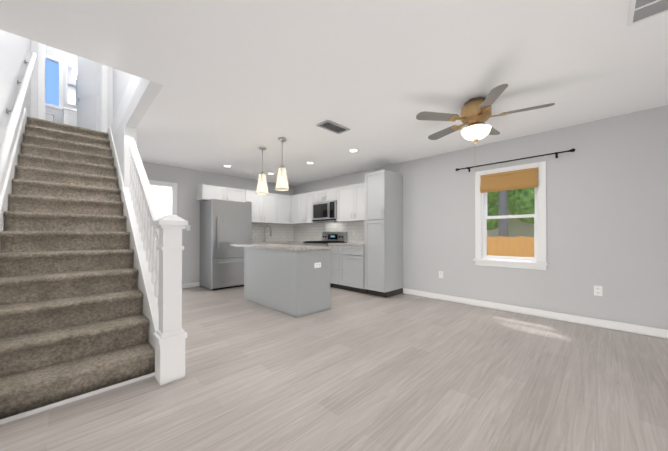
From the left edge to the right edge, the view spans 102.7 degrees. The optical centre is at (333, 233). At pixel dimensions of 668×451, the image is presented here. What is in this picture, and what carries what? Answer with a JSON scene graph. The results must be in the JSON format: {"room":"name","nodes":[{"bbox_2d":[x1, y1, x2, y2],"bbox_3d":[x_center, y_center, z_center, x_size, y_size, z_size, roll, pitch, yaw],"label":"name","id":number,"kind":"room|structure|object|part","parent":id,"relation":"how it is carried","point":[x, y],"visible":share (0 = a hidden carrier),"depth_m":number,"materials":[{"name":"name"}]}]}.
{"room":"living room","nodes":[
{"label":"living room","id":0,"kind":"room"},
{"bbox_2d":[0,286,667,450],"bbox_3d":[-0.562,1.154,3.383,9.600,0.100,5.160,0,0,45],"label":"floor","id":1,"kind":"structure","parent":0,"point":[352,371],"depth_m":1.89,"materials":[{"name":"grey wood"}]},
{"bbox_2d":[0,116,154,418],"bbox_3d":[-2.923,-0.294,2.982,3.496,2.790,0.894,0,0,45],"label":"stairs","id":2,"kind":"object","parent":1,"relation":"on","point":[74,320],"visible":0.88,"depth_m":2.31,"materials":[{"name":"brown carpet"}]},
{"bbox_2d":[200,199,251,290],"bbox_3d":[-2.268,0.220,5.646,0.737,1.795,0.830,0,0,45],"label":"refrigerator","id":3,"kind":"object","parent":1,"relation":"on","point":[225,225],"visible":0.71,"depth_m":5.37,"materials":[{"name":"silver metal"}]},
{"bbox_2d":[244,247,330,317],"bbox_3d":[-0.786,0.671,4.249,1.512,0.876,0.661,0,0,45],"label":"kitchen island","id":4,"kind":"object","parent":1,"relation":"on","point":[291,280],"depth_m":3.78,"materials":[{"name":"grey paint"}]},
{"bbox_2d":[231,243,332,250],"bbox_3d":[-0.942,0.212,4.375,1.950,0.036,0.660,0,0,45],"label":"island countertop","id":5,"kind":"structure","parent":4,"relation":"on","point":[270,247],"depth_m":3.88,"materials":[{"name":"beige stone"}]},
{"bbox_2d":[303,232,346,286],"bbox_3d":[-0.221,0.544,5.953,0.756,1.150,0.710,0,0,45],"label":"range","id":6,"kind":"object","parent":1,"relation":"on","point":[334,237],"visible":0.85,"depth_m":5.95,"materials":[{"name":"silver metal"}]},
{"bbox_2d":[328,245,367,293],"bbox_3d":[0.411,0.678,5.381,0.935,0.875,0.653,0,0,45],"label":"base cabinet","id":7,"kind":"object","parent":1,"relation":"on","point":[346,267],"visible":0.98,"depth_m":5.13,"materials":[{"name":"grey paint"}]},
{"bbox_2d":[364,170,402,297],"bbox_3d":[0.906,0.013,4.906,0.440,2.200,0.633,0,0,45],"label":"pantry cabinet","id":8,"kind":"object","parent":1,"relation":"on","point":[383,233],"visible":1,"depth_m":4.72,"materials":[{"name":"grey paint"}]},
{"bbox_3d":[-1.239,0.684,6.354,1.244,0.875,1.605,0,0,45],"label":"base cabinet","id":9,"kind":"object","parent":1,"relation":"on","visible":0},
{"bbox_2d":[252,241,287,243],"bbox_3d":[-1.455,0.310,6.571,0.635,0.204,1.605,0,0,45],"label":"countertop","id":10,"kind":"structure","parent":9,"relation":"on","point":[271,242],"depth_m":6.22,"materials":[{"name":"grey stone"}]},
{"bbox_2d":[264,225,271,241],"bbox_3d":[-1.637,0.004,6.603,0.227,0.405,0.110,0,0,45],"label":"kitchen faucet","id":11,"kind":"object","parent":10,"relation":"on","point":[265,233],"visible":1,"depth_m":6.62,"materials":[{"name":"silver metal"}]},
{"bbox_2d":[288,241,304,243],"bbox_3d":[-0.675,0.225,6.473,0.609,0.036,0.645,0,0,45],"label":"countertop","id":12,"kind":"structure","parent":9,"relation":"on","point":[301,242],"depth_m":6.36,"materials":[{"name":"grey stone"}]},
{"bbox_2d":[328,243,363,245],"bbox_3d":[0.421,0.219,5.394,0.935,0.036,0.625,0,0,45],"label":"countertop","id":13,"kind":"structure","parent":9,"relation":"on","point":[346,244],"depth_m":5.24,"materials":[{"name":"grey stone"}]},
{"bbox_2d":[0,30,667,329],"bbox_3d":[-0.972,-1.491,3.426,10.220,5.190,5.700,0,0,45],"label":"wall","id":14,"kind":"structure","parent":0,"point":[607,204],"depth_m":3.42,"materials":[{"name":"paint"}]},
{"bbox_2d":[0,52,36,182],"bbox_3d":[-3.254,-1.305,2.721,3.720,2.876,0.100,0,0,45],"label":"handrail","id":15,"kind":"object","parent":14,"relation":"attached to","point":[6,143],"depth_m":2.54,"materials":[{"name":"white paint"}]},
{"bbox_2d":[45,55,62,109],"bbox_3d":[-6.003,-3.149,5.436,0.030,1.070,0.690,0,0,45],"label":"window","id":16,"kind":"structure","parent":14,"relation":"in","point":[60,106],"depth_m":5.65,"materials":[{"name":"white paint"}]},
{"bbox_2d":[66,64,76,106],"bbox_3d":[-5.486,-3.186,5.958,0.022,0.870,0.700,0,0,45],"label":"window","id":17,"kind":"structure","parent":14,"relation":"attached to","point":[71,85],"depth_m":5.76,"materials":[{"name":"white glass"}]},
{"bbox_2d":[38,43,107,132],"bbox_3d":[-4.731,-2.728,4.878,0.116,2.100,0.900,0,0,45],"label":"door frame","id":18,"kind":"structure","parent":14,"relation":"attached to","point":[41,76],"depth_m":4.58,"materials":[{"name":"white paint"}]},
{"bbox_2d":[0,372,154,424],"bbox_3d":[-1.694,1.083,1.748,0.018,0.022,0.894,0,0,45],"label":"trim","id":19,"kind":"structure","parent":14,"relation":"attached to","point":[47,407],"depth_m":1.73,"materials":[{"name":"white paint"}]},
{"bbox_2d":[0,108,158,348],"bbox_3d":[-3.135,-0.342,3.278,4.415,2.890,1.064,0,0,45],"label":"trim","id":20,"kind":"structure","parent":14,"relation":"attached to","point":[150,299],"depth_m":2.80,"materials":[{"name":"white paint"}]},
{"bbox_2d":[127,135,187,385],"bbox_3d":[-1.869,-0.065,2.661,1.942,2.329,0.190,0,0,45],"label":"balustrade","id":21,"kind":"object","parent":20,"relation":"on","point":[161,240],"visible":1,"depth_m":2.02,"materials":[{"name":"white paint"}]},
{"bbox_2d":[76,56,100,130],"bbox_3d":[-4.864,-2.687,5.309,0.679,2.000,0.372,0,0,45],"label":"bathroom door","id":22,"kind":"structure","parent":14,"relation":"in","point":[88,99],"depth_m":5.29,"materials":[{"name":"white paint"}]},
{"bbox_2d":[148,180,177,214],"bbox_3d":[-3.493,0.056,5.054,0.138,2.115,0.910,0,0,45],"label":"door frame","id":23,"kind":"structure","parent":14,"relation":"attached to","point":[173,186],"depth_m":5.28,"materials":[{"name":"white paint"}]},
{"bbox_2d":[182,282,199,288],"bbox_3d":[-2.966,1.069,5.493,0.016,0.095,0.465,0,0,45],"label":"baseboard","id":24,"kind":"structure","parent":14,"relation":"attached to","point":[196,284],"depth_m":5.50,"materials":[{"name":"white paint"}]},
{"bbox_2d":[196,184,244,201],"bbox_3d":[-2.423,-0.832,5.785,0.383,0.300,0.918,0,0,45],"label":"upper cabinet","id":25,"kind":"object","parent":14,"relation":"attached to","point":[205,192],"visible":0.85,"depth_m":5.59,"materials":[{"name":"white paint"}]},
{"bbox_2d":[245,190,280,223],"bbox_3d":[-1.793,-0.613,6.440,0.351,0.730,0.897,0,0,45],"label":"upper cabinet","id":26,"kind":"object","parent":14,"relation":"attached to","point":[272,208],"depth_m":6.36,"materials":[{"name":"white paint"}]},
{"bbox_2d":[252,223,293,241],"bbox_3d":[-1.682,-0.018,6.789,0.012,0.453,1.590,0,0,45],"label":"tile backsplash","id":27,"kind":"structure","parent":14,"relation":"attached to","point":[280,232],"depth_m":6.88,"materials":[{"name":"white tile"}]},
{"bbox_2d":[281,194,288,223],"bbox_3d":[-1.391,-0.611,6.842,0.351,0.730,0.478,0,0,45],"label":"upper cabinet","id":28,"kind":"object","parent":14,"relation":"attached to","point":[284,198],"depth_m":6.75,"materials":[{"name":"white paint"}]},
{"bbox_2d":[289,195,296,224],"bbox_3d":[-1.007,-0.610,6.988,0.690,0.730,0.389,0,0,45],"label":"upper cabinet","id":29,"kind":"object","parent":14,"relation":"attached to","point":[292,199],"depth_m":6.83,"materials":[{"name":"white paint"}]},
{"bbox_2d":[297,192,320,223],"bbox_3d":[-0.573,-0.612,6.584,0.615,0.730,0.349,0,0,45],"label":"upper cabinet","id":30,"kind":"object","parent":14,"relation":"attached to","point":[304,201],"depth_m":6.47,"materials":[{"name":"white paint"}]},
{"bbox_2d":[314,187,336,202],"bbox_3d":[-0.096,-0.845,6.087,0.760,0.271,0.383,0,0,45],"label":"upper cabinet","id":31,"kind":"object","parent":14,"relation":"attached to","point":[325,195],"visible":0.67,"depth_m":5.96,"materials":[{"name":"white paint"}]},
{"bbox_2d":[312,200,336,221],"bbox_3d":[-0.118,-0.493,6.063,0.756,0.425,0.444,0,0,45],"label":"over-the-range microwave","id":32,"kind":"object","parent":31,"relation":"attached to","point":[324,211],"visible":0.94,"depth_m":5.90,"materials":[{"name":"silver metal"}]},
{"bbox_2d":[293,221,363,242],"bbox_3d":[-0.073,-0.034,6.325,2.947,0.479,0.011,0,0,45],"label":"tile backsplash","id":33,"kind":"structure","parent":14,"relation":"attached to","point":[297,232],"depth_m":6.40,"materials":[{"name":"white tile"}]},
{"bbox_2d":[337,183,364,221],"bbox_3d":[0.506,-0.619,5.485,0.936,0.730,0.383,0,0,45],"label":"upper cabinet","id":34,"kind":"object","parent":14,"relation":"attached to","point":[350,203],"visible":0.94,"depth_m":5.44,"materials":[{"name":"white paint"}]},
{"bbox_2d":[473,161,548,269],"bbox_3d":[2.508,-0.229,3.829,0.896,1.426,0.205,0,0,45],"label":"window","id":35,"kind":"structure","parent":14,"relation":"in","point":[541,263],"depth_m":3.73,"materials":[{"name":"white paint"}]},
{"bbox_2d":[480,167,537,192],"bbox_3d":[2.441,-0.739,3.766,0.692,0.260,0.033,0,0,45],"label":"window blind","id":36,"kind":"object","parent":35,"relation":"attached to","point":[515,179],"visible":0.94,"depth_m":3.74,"materials":[{"name":"brown fabric"}]},
{"bbox_3d":[2.524,-0.239,3.846,0.672,1.222,0.078,0,0,45],"label":"window sashes","id":37,"kind":"part","parent":35,"relation":"part of","materials":[{"name":"white plastic"}]},
{"bbox_2d":[456,148,574,171],"bbox_3d":[2.447,-0.995,3.759,1.414,0.072,0.095,0,0,45],"label":"curtain rod","id":38,"kind":"object","parent":14,"relation":"attached to","point":[555,153],"visible":1,"depth_m":3.62,"materials":[{"name":"black metal"}]},
{"bbox_2d":[403,288,667,338],"bbox_3d":[2.852,1.056,3.400,4.426,0.095,0.016,0,0,45],"label":"baseboard","id":39,"kind":"structure","parent":14,"relation":"attached to","point":[636,329],"depth_m":3.43,"materials":[{"name":"white paint"}]},
{"bbox_2d":[594,285,601,295],"bbox_3d":[3.112,0.677,3.148,0.072,0.116,0.008,0,0,45],"label":"electrical outlet","id":40,"kind":"object","parent":14,"relation":"attached to","point":[597,290],"visible":1,"depth_m":3.15,"materials":[{"name":"white plastic"}]},
{"bbox_2d":[0,0,667,185],"bbox_3d":[-0.049,-1.470,2.887,8.150,0.260,5.160,0,0,45],"label":"ceiling","id":41,"kind":"structure","parent":0,"point":[241,81],"depth_m":2.17,"materials":[{"name":"white paint"}]},
{"bbox_2d":[256,147,268,194],"bbox_3d":[-1.115,-0.970,4.158,0.198,0.720,0.198,0,0,45],"label":"pendant light","id":42,"kind":"object","parent":41,"relation":"hanging from","point":[263,182],"visible":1,"depth_m":4.16,"materials":[{"name":"white glass"}]},
{"bbox_2d":[275,138,288,190],"bbox_3d":[-0.732,-0.972,3.777,0.198,0.720,0.198,0,0,45],"label":"pendant light","id":43,"kind":"object","parent":41,"relation":"hanging from","point":[282,168],"visible":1,"depth_m":3.78,"materials":[{"name":"white glass"}]},
{"bbox_2d":[316,120,349,133],"bbox_3d":[-0.007,-1.329,3.353,0.210,0.012,0.400,0,0,45],"label":"ceiling vent","id":44,"kind":"object","parent":41,"relation":"in","point":[331,126],"visible":1,"depth_m":3.34,"materials":[{"name":"grey metal"}]},
{"bbox_2d":[348,149,358,151],"bbox_3d":[0.313,-1.326,4.290,0.176,0.007,0.176,0,0,45],"label":"recessed light","id":45,"kind":"object","parent":41,"relation":"in","point":[353,150],"visible":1,"depth_m":4.28,"materials":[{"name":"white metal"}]},
{"bbox_2d":[416,84,554,142],"bbox_3d":[1.478,-0.957,2.742,1.202,0.764,1.164,0,0,45],"label":"ceiling fan","id":46,"kind":"object","parent":41,"relation":"attached to","point":[476,113],"visible":1,"depth_m":2.63,"materials":[{"name":"brown wood"}]},
{"bbox_2d":[627,0,667,26],"bbox_3d":[1.851,-1.340,1.544,0.195,0.012,0.320,0,0,45],"label":"ceiling vent","id":47,"kind":"object","parent":41,"relation":"in","point":[641,10],"visible":1,"depth_m":1.60,"materials":[{"name":"white metal"}]},
{"bbox_3d":[-4.904,-1.504,5.015,2.167,0.345,2.200,0,0,45],"label":"floor","id":48,"kind":"structure","parent":0,"visible":0},
{"bbox_2d":[45,112,53,120],"bbox_3d":[-5.776,-2.063,5.193,0.676,0.775,0.445,0,0,45],"label":"toilet","id":49,"kind":"object","parent":48,"relation":"on","point":[49,116],"visible":0.04,"depth_m":5.42,"materials":[{"name":"white ceramic"}]},
{"bbox_2d":[63,107,76,125],"bbox_3d":[-5.306,-2.151,5.772,0.531,0.958,0.780,0,0,45],"label":"bathroom vanity","id":50,"kind":"object","parent":48,"relation":"on","point":[69,116],"visible":0.19,"depth_m":5.41,"materials":[{"name":"white paint"}]},
{"label":"outside","id":51,"kind":"structure","parent":0,"visible":0},
{"bbox_3d":[8.235,1.940,9.442,18.000,0.200,15.850,0,0,45],"label":"yard","id":52,"kind":"structure","parent":51,"visible":0},
{"bbox_2d":[487,236,533,256],"bbox_3d":[4.998,0.940,5.551,9.082,1.754,0.060,0,0,45],"label":"fence","id":53,"kind":"object","parent":52,"relation":"on","point":[509,249],"depth_m":6.31,"materials":[{"name":"brown wood"}]},
{"bbox_2d":[487,203,533,255],"bbox_3d":[9.173,-0.266,8.414,9.800,4.200,4.400,0,0,45],"label":"neighbouring house","id":54,"kind":"structure","parent":52,"relation":"on","point":[514,225],"depth_m":8.77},
{"bbox_2d":[487,187,534,236],"bbox_3d":[4.660,-1.640,7.412,7.361,6.935,3.139,0,0,45],"label":"tree","id":55,"kind":"object","parent":52,"relation":"on","point":[522,205],"depth_m":7.01,"materials":[{"name":"green plant"}]}
]}

